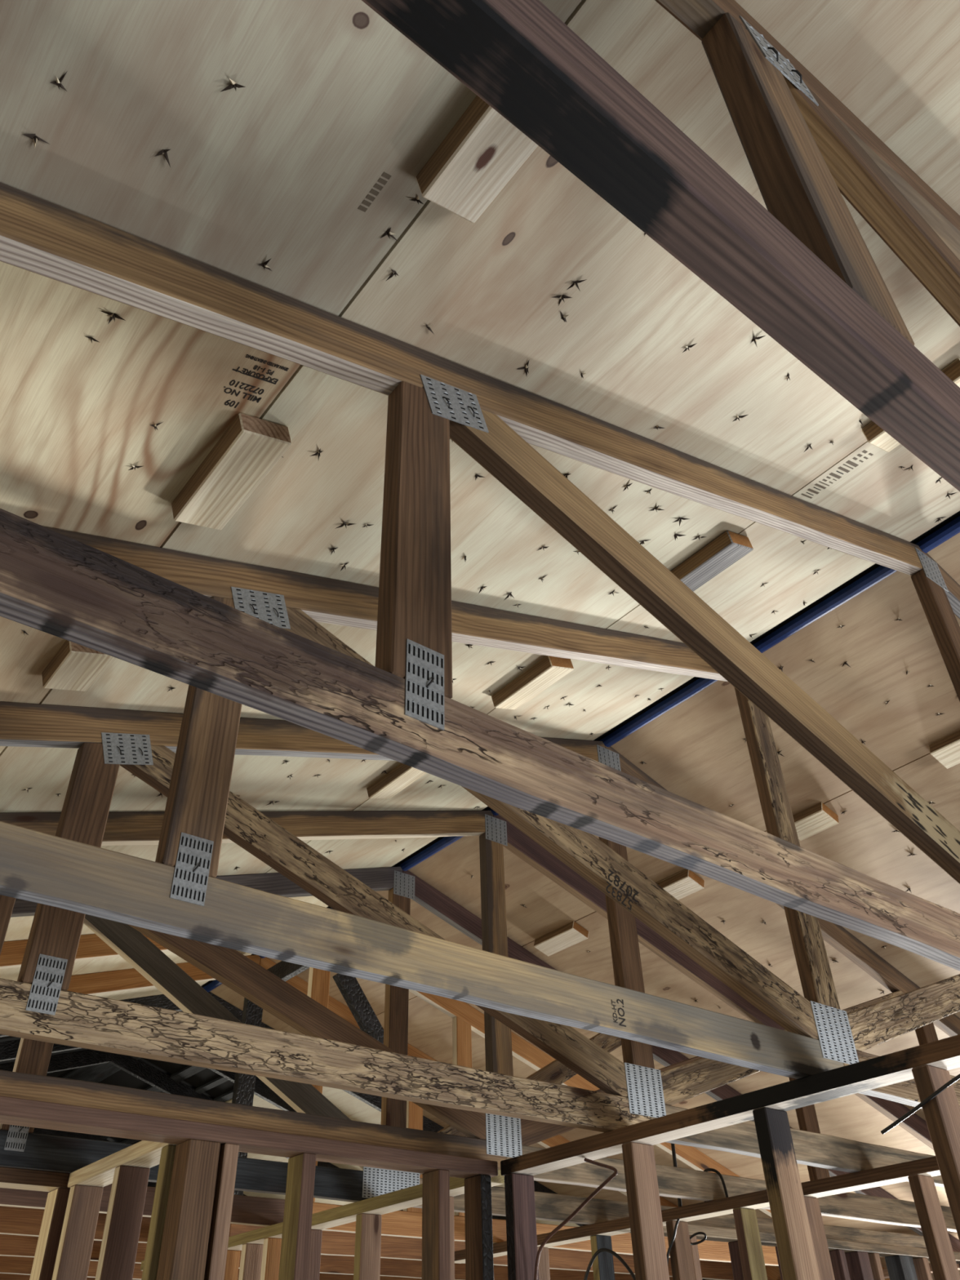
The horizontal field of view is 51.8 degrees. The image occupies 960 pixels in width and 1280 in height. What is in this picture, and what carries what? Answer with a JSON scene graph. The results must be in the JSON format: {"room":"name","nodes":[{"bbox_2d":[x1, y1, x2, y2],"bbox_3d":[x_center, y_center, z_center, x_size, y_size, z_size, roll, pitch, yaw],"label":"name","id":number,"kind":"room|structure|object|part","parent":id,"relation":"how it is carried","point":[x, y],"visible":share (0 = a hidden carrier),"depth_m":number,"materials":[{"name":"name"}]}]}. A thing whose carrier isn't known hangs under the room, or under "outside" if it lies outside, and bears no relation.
{"room":"unfinished house interior","nodes":[
{"label":"unfinished house interior","id":0,"kind":"room"},
{"bbox_2d":[0,1166,70,1279],"bbox_3d":[-2.191,2.030,1.447,2.655,2.445,0.086,25,-45,-30],"label":"wall","id":1,"kind":"structure","parent":0,"point":[54,1183],"depth_m":2.76,"materials":[{"name":"brown wood"}]},
{"bbox_3d":[-2.222,1.082,2.188,2.655,0.037,0.086,25,-45,-30],"label":"plate","id":2,"kind":"part","parent":1,"relation":"part of","materials":[{"name":"brown wood"}]},
{"bbox_2d":[0,866,959,1252],"bbox_3d":[-0.315,1.508,3.727,8.239,1.400,0.045,25,-45,-30],"label":"roof truss","id":3,"kind":"object","parent":1,"relation":"on","point":[20,1148],"visible":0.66,"depth_m":3.41,"materials":[{"name":"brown wood"}]},
{"bbox_3d":[-1.301,1.382,2.791,0.054,0.106,0.004,25,-45,-30],"label":"gusset plate","id":4,"kind":"part","parent":3,"relation":"part of","materials":[{"name":"metal"}]},
{"bbox_3d":[-1.324,1.132,3.006,0.088,0.666,0.038,25,-45,-30],"label":"web post","id":5,"kind":"part","parent":3,"relation":"part of","materials":[{"name":"brown wood"}]},
{"bbox_3d":[-0.304,1.875,3.412,0.236,0.100,0.004,25,-45,-30],"label":"gusset plate","id":6,"kind":"part","parent":3,"relation":"part of","materials":[{"name":"metal"}]},
{"bbox_3d":[-0.320,1.450,3.776,0.088,1.062,0.038,25,-45,-30],"label":"king post","id":7,"kind":"part","parent":3,"relation":"part of","materials":[{"name":"brown wood"}]},
{"bbox_3d":[-0.313,1.016,4.103,0.105,0.102,0.004,25,-45,-30],"label":"gusset plate","id":8,"kind":"part","parent":3,"relation":"part of","materials":[{"name":"metal"}]},
{"bbox_2d":[32,1127,156,1186],"bbox_3d":[-3.156,3.703,6.544,7.800,1.240,0.020,25,-45,-30],"label":"wall","id":9,"kind":"structure","parent":0,"point":[37,1131],"depth_m":6.98,"materials":[{"name":"black wood"}]},
{"bbox_2d":[57,513,959,1077],"bbox_3d":[-0.367,0.969,4.201,0.100,0.005,11.400,25,-45,-30],"label":"ridge vent","id":10,"kind":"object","parent":9,"relation":"attached to","point":[957,515],"depth_m":3.00,"materials":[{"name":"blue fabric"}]},
{"bbox_2d":[52,1140,177,1279],"bbox_3d":[-0.899,2.336,1.893,0.086,2.445,0.664,25,-45,-30],"label":"wall","id":11,"kind":"structure","parent":0,"point":[127,1169],"depth_m":2.55,"materials":[{"name":"brown wood"}]},
{"bbox_3d":[-0.931,1.388,2.635,0.086,0.037,0.664,25,-45,-30],"label":"plate","id":12,"kind":"part","parent":11,"relation":"part of","materials":[{"name":"brown wood"}]},
{"bbox_2d":[60,1057,246,1195],"bbox_3d":[1.337,2.298,4.865,4.301,1.370,11.400,25,-45,-30],"label":"felt","id":13,"kind":"object","parent":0,"point":[121,1078],"depth_m":6.15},
{"bbox_2d":[225,1086,381,1204],"bbox_3d":[-1.063,3.377,6.471,1.444,0.469,2.436,25,-45,-30],"label":"plywood sheet","id":14,"kind":"object","parent":13,"relation":"on","point":[354,1108],"visible":0.07,"depth_m":5.91,"materials":[{"name":"brown wood"}]},
{"bbox_2d":[209,835,595,1035],"bbox_3d":[-0.458,1.456,4.636,0.640,0.214,2.436,25,-45,-30],"label":"plywood sheet","id":15,"kind":"object","parent":13,"relation":"on","point":[536,906],"visible":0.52,"depth_m":4.16,"materials":[{"name":"beige wood"}]},
{"bbox_2d":[496,1182,579,1226],"bbox_3d":[0.260,4.409,6.985,1.900,0.614,2.436,25,-45,-30],"label":"plywood sheet","id":16,"kind":"object","parent":13,"relation":"on","point":[540,1221],"visible":0.02,"depth_m":6.32,"materials":[{"name":"brown wood"}]},
{"bbox_2d":[376,911,751,1127],"bbox_3d":[0.258,2.015,4.914,1.169,0.382,2.436,25,-45,-30],"label":"plywood sheet","id":17,"kind":"object","parent":13,"relation":"on","point":[429,1028],"visible":0.28,"depth_m":4.35,"materials":[{"name":"beige wood"}]},
{"bbox_2d":[533,920,588,956],"bbox_3d":[0.344,1.273,4.212,0.095,0.062,0.250,25,-45,-30],"label":"block","id":18,"kind":"object","parent":17,"relation":"attached to","point":[572,933],"visible":1,"depth_m":4.18,"materials":[{"name":"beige wood"}]},
{"bbox_2d":[500,532,959,882],"bbox_3d":[1.058,0.251,3.158,0.640,0.214,2.429,25,-45,-30],"label":"plywood sheet","id":19,"kind":"object","parent":13,"relation":"on","point":[874,662],"visible":0.48,"depth_m":3.09,"materials":[{"name":"beige wood"}]},
{"bbox_2d":[792,802,838,840],"bbox_3d":[1.146,0.629,3.425,0.095,0.062,0.160,25,-45,-30],"label":"block","id":20,"kind":"object","parent":19,"relation":"attached to","point":[818,818],"visible":0.76,"depth_m":3.40,"materials":[{"name":"brown wood"}]},
{"bbox_2d":[928,730,959,768],"bbox_3d":[1.522,0.305,3.037,0.095,0.062,0.260,25,-45,-30],"label":"block","id":21,"kind":"object","parent":19,"relation":"attached to","point":[946,750],"visible":1,"depth_m":3.08,"materials":[{"name":"brown wood"}]},
{"bbox_2d":[528,1071,935,1206],"bbox_3d":[1.182,2.737,5.273,1.166,0.381,2.436,25,-45,-30],"label":"plywood sheet","id":22,"kind":"object","parent":13,"relation":"on","point":[850,1117],"visible":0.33,"depth_m":4.79,"materials":[{"name":"beige wood"}]},
{"bbox_2d":[655,752,959,1009],"bbox_3d":[1.774,0.810,3.436,1.169,0.382,2.429,25,-45,-30],"label":"plywood sheet","id":23,"kind":"object","parent":13,"relation":"on","point":[862,841],"visible":0.41,"depth_m":3.58,"materials":[{"name":"beige wood"}]},
{"bbox_2d":[657,869,704,899],"bbox_3d":[0.748,0.965,3.830,0.095,0.062,0.240,25,-45,-30],"label":"block","id":24,"kind":"object","parent":23,"relation":"attached to","point":[686,882],"visible":0.5,"depth_m":3.78,"materials":[{"name":"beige wood"}]},
{"bbox_2d":[705,1181,959,1279],"bbox_3d":[2.087,3.443,5.625,1.118,0.365,2.436,25,-45,-30],"label":"plywood sheet","id":25,"kind":"object","parent":13,"relation":"on","point":[901,1191],"visible":0.02,"depth_m":5.34,"materials":[{"name":"beige wood"}]},
{"bbox_2d":[862,1011,959,1120],"bbox_3d":[2.698,1.531,3.795,1.166,0.381,2.429,25,-45,-30],"label":"plywood sheet","id":26,"kind":"object","parent":13,"relation":"on","point":[908,1040],"visible":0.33,"depth_m":4.23,"materials":[{"name":"beige wood"}]},
{"bbox_2d":[0,1095,497,1279],"bbox_3d":[-1.349,1.828,1.224,3.598,2.445,0.084,25,-45,-30],"label":"wall","id":27,"kind":"structure","parent":0,"point":[195,1241],"depth_m":2.39,"materials":[{"name":"brown wood"}]},
{"bbox_3d":[-1.381,0.879,1.965,3.598,0.037,0.084,25,-45,-30],"label":"plate","id":28,"kind":"part","parent":27,"relation":"part of","materials":[{"name":"brown wood"}]},
{"bbox_2d":[0,511,959,1077],"bbox_3d":[-2.035,0.715,2.697,4.301,1.370,11.400,25,-45,-30],"label":"felt","id":29,"kind":"object","parent":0,"point":[58,1073],"depth_m":3.24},
{"bbox_2d":[0,915,133,995],"bbox_3d":[-1.849,1.269,3.881,1.172,0.383,1.846,25,-45,-30],"label":"plywood sheet","id":30,"kind":"object","parent":29,"relation":"on","point":[19,928],"visible":0.12,"depth_m":4.03,"materials":[{"name":"brown wood"}]},
{"bbox_2d":[0,261,300,753],"bbox_3d":[-1.427,0.072,1.761,1.176,0.384,2.429,25,-45,-30],"label":"plywood sheet","id":31,"kind":"object","parent":29,"relation":"on","point":[108,407],"visible":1,"depth_m":1.48,"materials":[{"name":"brown wood"}]},
{"bbox_2d":[41,640,113,691],"bbox_3d":[-0.822,0.050,2.023,0.095,0.062,0.155,25,-45,-30],"label":"block","id":32,"kind":"object","parent":31,"relation":"attached to","point":[74,667],"visible":0.7,"depth_m":2.00,"materials":[{"name":"brown wood"}]},
{"bbox_2d":[94,895,328,999],"bbox_3d":[-1.175,1.371,4.489,0.568,0.191,1.846,25,-45,-30],"label":"plywood sheet","id":33,"kind":"object","parent":29,"relation":"on","point":[122,995],"visible":0.21,"depth_m":4.82,"materials":[{"name":"brown wood"}]},
{"bbox_2d":[0,0,582,315],"bbox_3d":[0.097,-1.138,0.277,1.180,0.384,2.457,25,-45,-30],"label":"plywood sheet","id":34,"kind":"object","parent":29,"relation":"on","point":[280,146],"visible":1,"depth_m":1.13,"materials":[{"name":"brown wood"}]},
{"bbox_2d":[0,364,754,875],"bbox_3d":[-0.517,0.209,2.582,1.172,0.383,2.429,25,-45,-30],"label":"plywood sheet","id":35,"kind":"object","parent":29,"relation":"on","point":[318,510],"visible":0.41,"depth_m":2.15,"materials":[{"name":"beige wood"}]},
{"bbox_2d":[171,413,292,529],"bbox_3d":[-0.412,-0.272,1.631,0.095,0.062,0.246,25,-45,-30],"label":"block","id":36,"kind":"object","parent":35,"relation":"attached to","point":[251,446],"visible":1,"depth_m":1.60,"materials":[{"name":"brown wood"}]},
{"bbox_2d":[265,521,875,873],"bbox_3d":[0.157,0.311,3.190,0.568,0.191,2.429,25,-45,-30],"label":"plywood sheet","id":37,"kind":"object","parent":29,"relation":"on","point":[784,573],"visible":0.56,"depth_m":2.91,"materials":[{"name":"beige wood"}]},
{"bbox_2d":[366,763,426,798],"bbox_3d":[-0.255,0.438,3.134,0.095,0.062,0.240,25,-45,-30],"label":"block","id":38,"kind":"object","parent":37,"relation":"attached to","point":[397,779],"visible":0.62,"depth_m":3.12,"materials":[{"name":"brown wood"}]},
{"bbox_2d":[491,655,573,709],"bbox_3d":[0.143,0.119,2.742,0.095,0.062,0.245,25,-45,-30],"label":"block","id":39,"kind":"object","parent":37,"relation":"attached to","point":[548,670],"visible":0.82,"depth_m":2.71,"materials":[{"name":"brown wood"}]},
{"bbox_2d":[671,530,753,591],"bbox_3d":[0.535,-0.174,2.395,0.095,0.062,0.245,25,-45,-30],"label":"block","id":40,"kind":"object","parent":37,"relation":"attached to","point":[729,547],"visible":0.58,"depth_m":2.35,"materials":[{"name":"brown wood"}]},
{"bbox_2d":[338,0,959,495],"bbox_3d":[1.006,-1.000,1.097,1.172,0.385,2.457,25,-45,-30],"label":"plywood sheet","id":41,"kind":"object","parent":29,"relation":"on","point":[552,293],"visible":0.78,"depth_m":1.47,"materials":[{"name":"brown wood"}]},
{"bbox_2d":[416,95,537,222],"bbox_3d":[0.025,-0.620,1.204,0.095,0.062,0.225,25,-45,-30],"label":"block","id":42,"kind":"object","parent":41,"relation":"attached to","point":[483,150],"visible":0.58,"depth_m":1.22,"materials":[{"name":"beige wood"}]},
{"bbox_2d":[791,440,959,542],"bbox_3d":[1.680,-0.899,1.706,0.568,0.191,2.457,25,-45,-30],"label":"plywood sheet","id":43,"kind":"object","parent":29,"relation":"on","point":[895,493],"visible":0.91,"depth_m":2.34,"materials":[{"name":"brown wood"}]},
{"bbox_2d":[862,358,959,452],"bbox_3d":[0.903,-0.475,2.020,0.095,0.062,0.225,25,-45,-30],"label":"block","id":44,"kind":"object","parent":43,"relation":"attached to","point":[873,433],"visible":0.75,"depth_m":2.04,"materials":[{"name":"brown wood"}]},
{"bbox_2d":[140,1034,959,1279],"bbox_3d":[0.100,2.504,2.150,0.094,2.445,4.950,25,-45,-30],"label":"wall","id":45,"kind":"structure","parent":0,"point":[929,1064],"depth_m":2.40,"materials":[{"name":"brown wood"}]},
{"bbox_2d":[533,1157,617,1279],"bbox_3d":[0.249,1.552,2.605,0.009,0.318,0.354,25,-45,-30],"label":"wire","id":46,"kind":"object","parent":45,"relation":"attached to","point":[611,1177],"visible":1,"depth_m":2.62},
{"bbox_3d":[0.848,0.931,2.126,0.086,0.037,2.433,25,-45,-30],"label":"plate","id":47,"kind":"part","parent":45,"relation":"part of","materials":[{"name":"brown wood"}]},
{"bbox_2d":[880,1073,959,1134],"bbox_3d":[0.911,0.888,1.949,0.012,0.106,0.299,27,-46,-32],"label":"wire","id":48,"kind":"object","parent":45,"relation":"attached to","point":[957,1077],"visible":1,"depth_m":1.97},
{"bbox_2d":[454,1155,959,1279],"bbox_3d":[0.860,2.978,2.789,0.085,2.445,3.050,25,-45,-30],"label":"wall","id":49,"kind":"structure","parent":0,"point":[919,1173],"depth_m":3.33,"materials":[{"name":"brown wood"}]},
{"bbox_2d":[583,1248,635,1279],"bbox_3d":[0.488,2.381,3.629,0.012,0.265,0.411,25,-45,-30],"label":"wire","id":50,"kind":"object","parent":49,"relation":"attached to","point":[602,1250],"visible":1,"depth_m":3.71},
{"bbox_2d":[666,1217,679,1267],"bbox_3d":[0.686,2.212,3.510,0.014,0.270,0.108,25,-45,-30],"label":"wire","id":51,"kind":"object","parent":49,"relation":"attached to","point":[677,1220],"visible":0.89,"depth_m":3.54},
{"bbox_2d":[671,1142,682,1206],"bbox_3d":[0.735,1.992,3.708,0.014,0.244,0.018,25,-45,-30],"label":"wire","id":52,"kind":"object","parent":49,"relation":"on","point":[673,1145],"visible":0.42,"depth_m":3.73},
{"bbox_2d":[689,1231,706,1244],"bbox_3d":[0.784,2.235,3.687,0.021,0.040,0.165,25,-45,-30],"label":"wire","id":53,"kind":"object","parent":49,"relation":"attached to","point":[697,1233],"visible":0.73,"depth_m":3.65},
{"bbox_2d":[629,1223,959,1279],"bbox_3d":[1.616,3.671,3.707,2.510,2.445,0.084,25,-45,-30],"label":"wall","id":54,"kind":"structure","parent":0,"point":[850,1260],"depth_m":4.46,"materials":[{"name":"brown wood"}]},
{"bbox_2d":[882,1262,959,1278],"bbox_3d":[2.546,4.266,4.508,0.090,2.445,11.011,25,-45,-30],"label":"wall","id":55,"kind":"structure","parent":0,"point":[885,1270],"depth_m":5.46,"materials":[{"name":"brown wood"}]},
{"bbox_2d":[0,1048,403,1279],"bbox_3d":[-2.214,3.018,5.579,8.239,1.400,0.038,25,-45,-30],"label":"roof truss","id":56,"kind":"object","parent":55,"relation":"on","point":[139,1068],"visible":0.2,"depth_m":5.97,"materials":[{"name":"black wood"}]},
{"bbox_2d":[62,1010,183,1083],"bbox_3d":[-2.618,2.879,6.474,0.166,0.068,3.550,25,-45,-30],"label":"board","id":57,"kind":"object","parent":56,"relation":"attached to","point":[97,1073],"visible":0.18,"depth_m":6.33,"materials":[{"name":"grey wood"}]},
{"bbox_2d":[99,1075,228,1139],"bbox_3d":[-2.224,3.186,6.627,0.042,0.029,3.550,25,-45,-30],"label":"board","id":58,"kind":"object","parent":56,"relation":"attached to","point":[213,1083],"visible":0.02,"depth_m":6.07,"materials":[{"name":"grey wood"}]},
{"bbox_2d":[143,1065,206,1092],"bbox_3d":[-2.353,3.086,6.577,0.066,0.036,3.550,25,-45,-30],"label":"board","id":59,"kind":"object","parent":56,"relation":"attached to","point":[190,1070],"visible":0.02,"depth_m":6.03,"materials":[{"name":"grey wood"}]},
{"bbox_2d":[120,1089,233,1144],"bbox_3d":[-2.120,3.268,6.668,0.046,0.030,3.550,25,-45,-30],"label":"board","id":60,"kind":"object","parent":56,"relation":"attached to","point":[226,1096],"visible":0.02,"depth_m":6.16,"materials":[{"name":"grey wood"}]},
{"bbox_2d":[0,991,705,1279],"bbox_3d":[-1.455,2.414,4.839,8.239,1.400,0.038,25,-45,-30],"label":"roof truss","id":61,"kind":"object","parent":55,"relation":"on","point":[21,1246],"visible":0.1,"depth_m":5.14,"materials":[{"name":"black wood"}]},
{"bbox_2d":[0,954,781,1279],"bbox_3d":[-1.075,2.112,4.468,8.239,1.400,0.038,25,-45,-30],"label":"siding","id":62,"kind":"object","parent":55,"relation":"on","point":[23,1221],"visible":0.18,"depth_m":4.58,"materials":[{"name":"orange wood"}]},
{"bbox_3d":[-1.077,2.052,4.515,0.088,1.062,0.038,25,-45,-30],"label":"king post","id":63,"kind":"part","parent":62,"relation":"part of","materials":[{"name":"black wood"}]},
{"bbox_2d":[267,960,309,981],"bbox_3d":[-0.888,1.534,4.639,0.038,0.090,0.540,25,-45,-30],"label":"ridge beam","id":64,"kind":"structure","parent":62,"relation":"attached to","point":[285,971],"depth_m":4.62,"materials":[{"name":"black wood"}]},
{"bbox_3d":[-0.330,2.514,4.905,0.088,0.774,0.038,25,-45,-30],"label":"web post","id":65,"kind":"part","parent":62,"relation":"part of","materials":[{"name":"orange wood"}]},
{"bbox_2d":[0,933,889,1279],"bbox_3d":[-0.696,1.810,4.098,8.239,1.400,0.038,25,-45,-30],"label":"roof truss","id":66,"kind":"object","parent":55,"relation":"on","point":[246,1210],"visible":0.24,"depth_m":4.29,"materials":[{"name":"orange wood"}]},
{"bbox_3d":[-0.698,1.750,4.145,0.088,1.062,0.038,25,-45,-30],"label":"king post","id":67,"kind":"part","parent":66,"relation":"part of","materials":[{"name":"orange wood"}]},
{"bbox_2d":[332,973,383,1044],"bbox_3d":[-0.495,1.731,4.445,0.398,0.470,0.038,25,-45,-30],"label":"strut","id":68,"kind":"object","parent":66,"relation":"attached to","point":[349,988],"visible":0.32,"depth_m":4.44,"materials":[{"name":"black wood"}]},
{"bbox_3d":[-0.077,2.134,4.470,0.088,0.825,0.038,25,-45,-30],"label":"web post","id":69,"kind":"part","parent":66,"relation":"part of","materials":[{"name":"orange wood"}]},
{"bbox_2d":[203,515,959,991],"bbox_3d":[0.484,0.317,3.363,0.036,0.027,7.080,25,-45,-30],"label":"roof membrane","id":70,"kind":"object","parent":66,"relation":"on","point":[952,528],"visible":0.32,"depth_m":2.96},
{"bbox_2d":[0,810,956,1232],"bbox_3d":[0.058,1.211,3.363,8.239,1.400,0.041,25,-45,-30],"label":"roof truss","id":71,"kind":"object","parent":55,"relation":"on","point":[492,1137],"visible":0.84,"depth_m":3.15,"materials":[{"name":"brown wood"}]},
{"bbox_3d":[-1.223,0.749,2.429,0.088,0.554,0.038,25,-45,-30],"label":"web post","id":72,"kind":"part","parent":71,"relation":"part of","materials":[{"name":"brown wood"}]},
{"bbox_3d":[0.055,1.152,3.411,0.088,1.062,0.038,25,-45,-30],"label":"king post","id":73,"kind":"part","parent":71,"relation":"part of","materials":[{"name":"brown wood"}]},
{"bbox_3d":[0.061,0.718,3.738,0.105,0.102,0.004,25,-45,-30],"label":"gusset plate","id":74,"kind":"part","parent":71,"relation":"part of","materials":[{"name":"metal"}]},
{"bbox_3d":[0.075,1.538,3.083,0.142,0.128,0.004,25,-45,-30],"label":"gusset plate","id":75,"kind":"part","parent":71,"relation":"part of","materials":[{"name":"metal"}]},
{"bbox_2d":[703,1168,728,1201],"bbox_3d":[0.843,1.961,3.563,0.010,0.109,0.112,25,-45,-30],"label":"wire","id":76,"kind":"object","parent":71,"relation":"attached to","point":[715,1171],"visible":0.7,"depth_m":3.55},
{"bbox_3d":[1.346,1.954,4.081,0.088,0.554,0.038,25,-45,-30],"label":"web post","id":77,"kind":"part","parent":71,"relation":"part of","materials":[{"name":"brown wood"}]},
{"bbox_2d":[0,182,959,970],"bbox_3d":[1.198,0.304,2.252,8.239,1.400,0.045,25,-45,-30],"label":"roof truss","id":78,"kind":"object","parent":55,"relation":"on","point":[402,708],"visible":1,"depth_m":1.30,"materials":[{"name":"brown wood"}]},
{"bbox_3d":[-0.084,-0.157,1.319,0.088,0.554,0.038,25,-45,-30],"label":"web post","id":79,"kind":"part","parent":78,"relation":"part of","materials":[{"name":"brown wood"}]},
{"bbox_3d":[-0.063,0.050,1.139,0.054,0.106,0.004,25,-45,-30],"label":"gusset plate","id":80,"kind":"part","parent":78,"relation":"part of","materials":[{"name":"metal"}]},
{"bbox_3d":[-0.038,-0.358,1.497,0.112,0.076,0.004,9,-36,-42],"label":"gusset plate","id":81,"kind":"part","parent":78,"relation":"part of","materials":[{"name":"metal"}]},
{"bbox_3d":[1.200,-0.188,2.628,0.105,0.102,0.004,25,-45,-30],"label":"gusset plate","id":82,"kind":"part","parent":78,"relation":"part of","materials":[{"name":"metal"}]},
{"bbox_3d":[1.194,0.246,2.301,0.088,1.062,0.038,25,-45,-30],"label":"king post","id":83,"kind":"part","parent":78,"relation":"part of","materials":[{"name":"brown wood"}]},
{"bbox_2d":[0,701,959,1186],"bbox_3d":[0.439,0.908,2.992,8.239,1.400,0.045,25,-45,-30],"label":"roof truss","id":84,"kind":"object","parent":55,"relation":"on","point":[38,1006],"visible":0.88,"depth_m":2.33,"materials":[{"name":"brown wood"}]},
{"bbox_3d":[-0.822,0.654,1.879,0.054,0.106,0.004,25,-45,-30],"label":"gusset plate","id":85,"kind":"part","parent":84,"relation":"part of","materials":[{"name":"metal"}]},
{"bbox_3d":[-0.843,0.447,2.059,0.088,0.554,0.038,25,-45,-30],"label":"web post","id":86,"kind":"part","parent":84,"relation":"part of","materials":[{"name":"brown wood"}]},
{"bbox_3d":[-0.797,0.246,2.237,0.112,0.076,0.004,9,-36,-42],"label":"gusset plate","id":87,"kind":"part","parent":84,"relation":"part of","materials":[{"name":"metal"}]},
{"bbox_3d":[0.441,0.416,3.368,0.105,0.102,0.004,25,-45,-30],"label":"gusset plate","id":88,"kind":"part","parent":84,"relation":"part of","materials":[{"name":"metal"}]},
{"bbox_3d":[0.434,0.850,3.041,0.088,1.062,0.038,25,-45,-30],"label":"king post","id":89,"kind":"part","parent":84,"relation":"part of","materials":[{"name":"brown wood"}]},
{"bbox_3d":[0.454,1.236,2.712,0.142,0.128,0.004,25,-45,-30],"label":"gusset plate","id":90,"kind":"part","parent":84,"relation":"part of","materials":[{"name":"metal"}]},
{"bbox_3d":[1.726,1.653,3.711,0.088,0.554,0.038,25,-45,-30],"label":"web post","id":91,"kind":"part","parent":84,"relation":"part of","materials":[{"name":"brown wood"}]},
{"bbox_2d":[0,526,959,1108],"bbox_3d":[0.824,0.602,2.616,8.239,1.400,0.045,25,-45,-30],"label":"roof truss","id":92,"kind":"object","parent":55,"relation":"on","point":[180,894],"visible":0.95,"depth_m":1.89,"materials":[{"name":"brown wood"}]},
{"bbox_3d":[-0.437,0.347,1.503,0.054,0.106,0.004,25,-45,-30],"label":"gusset plate","id":93,"kind":"part","parent":92,"relation":"part of","materials":[{"name":"metal"}]},
{"bbox_3d":[-0.458,0.141,1.684,0.088,0.554,0.038,25,-45,-30],"label":"web post","id":94,"kind":"part","parent":92,"relation":"part of","materials":[{"name":"brown wood"}]},
{"bbox_3d":[-0.412,-0.060,1.862,0.112,0.076,0.004,9,-36,-42],"label":"gusset plate","id":95,"kind":"part","parent":92,"relation":"part of","materials":[{"name":"metal"}]},
{"bbox_3d":[0.820,0.544,2.666,0.088,1.062,0.038,25,-45,-30],"label":"king post","id":96,"kind":"part","parent":92,"relation":"part of","materials":[{"name":"brown wood"}]},
{"bbox_3d":[0.839,0.930,2.337,0.142,0.128,0.004,25,-45,-30],"label":"gusset plate","id":97,"kind":"part","parent":92,"relation":"part of","materials":[{"name":"metal"}]},
{"bbox_2d":[361,0,959,491],"bbox_3d":[1.577,0.003,1.882,8.239,1.400,0.045,25,-45,-30],"label":"roof truss","id":98,"kind":"object","parent":55,"relation":"on","point":[801,268],"visible":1,"depth_m":0.69,"materials":[{"name":"brown wood"}]},
{"bbox_3d":[0.342,-0.659,1.127,0.112,0.076,0.004,9,-36,-42],"label":"gusset plate","id":99,"kind":"part","parent":98,"relation":"part of","materials":[{"name":"metal"}]},
{"bbox_3d":[0.295,-0.459,0.949,0.088,0.554,0.038,25,-45,-30],"label":"web post","id":100,"kind":"part","parent":98,"relation":"part of","materials":[{"name":"brown wood"}]},
{"bbox_3d":[-3.290,1.527,0.756,0.090,2.445,11.011,25,-45,-30],"label":"wall","id":101,"kind":"structure","parent":0,"visible":0},
{"bbox_2d":[0,1039,555,1279],"bbox_3d":[-1.835,2.716,5.209,8.239,1.400,0.038,25,-45,-30],"label":"roof truss","id":102,"kind":"object","parent":101,"relation":"on","point":[8,1049],"visible":0.06,"depth_m":5.21,"materials":[{"name":"black wood"}]}
]}

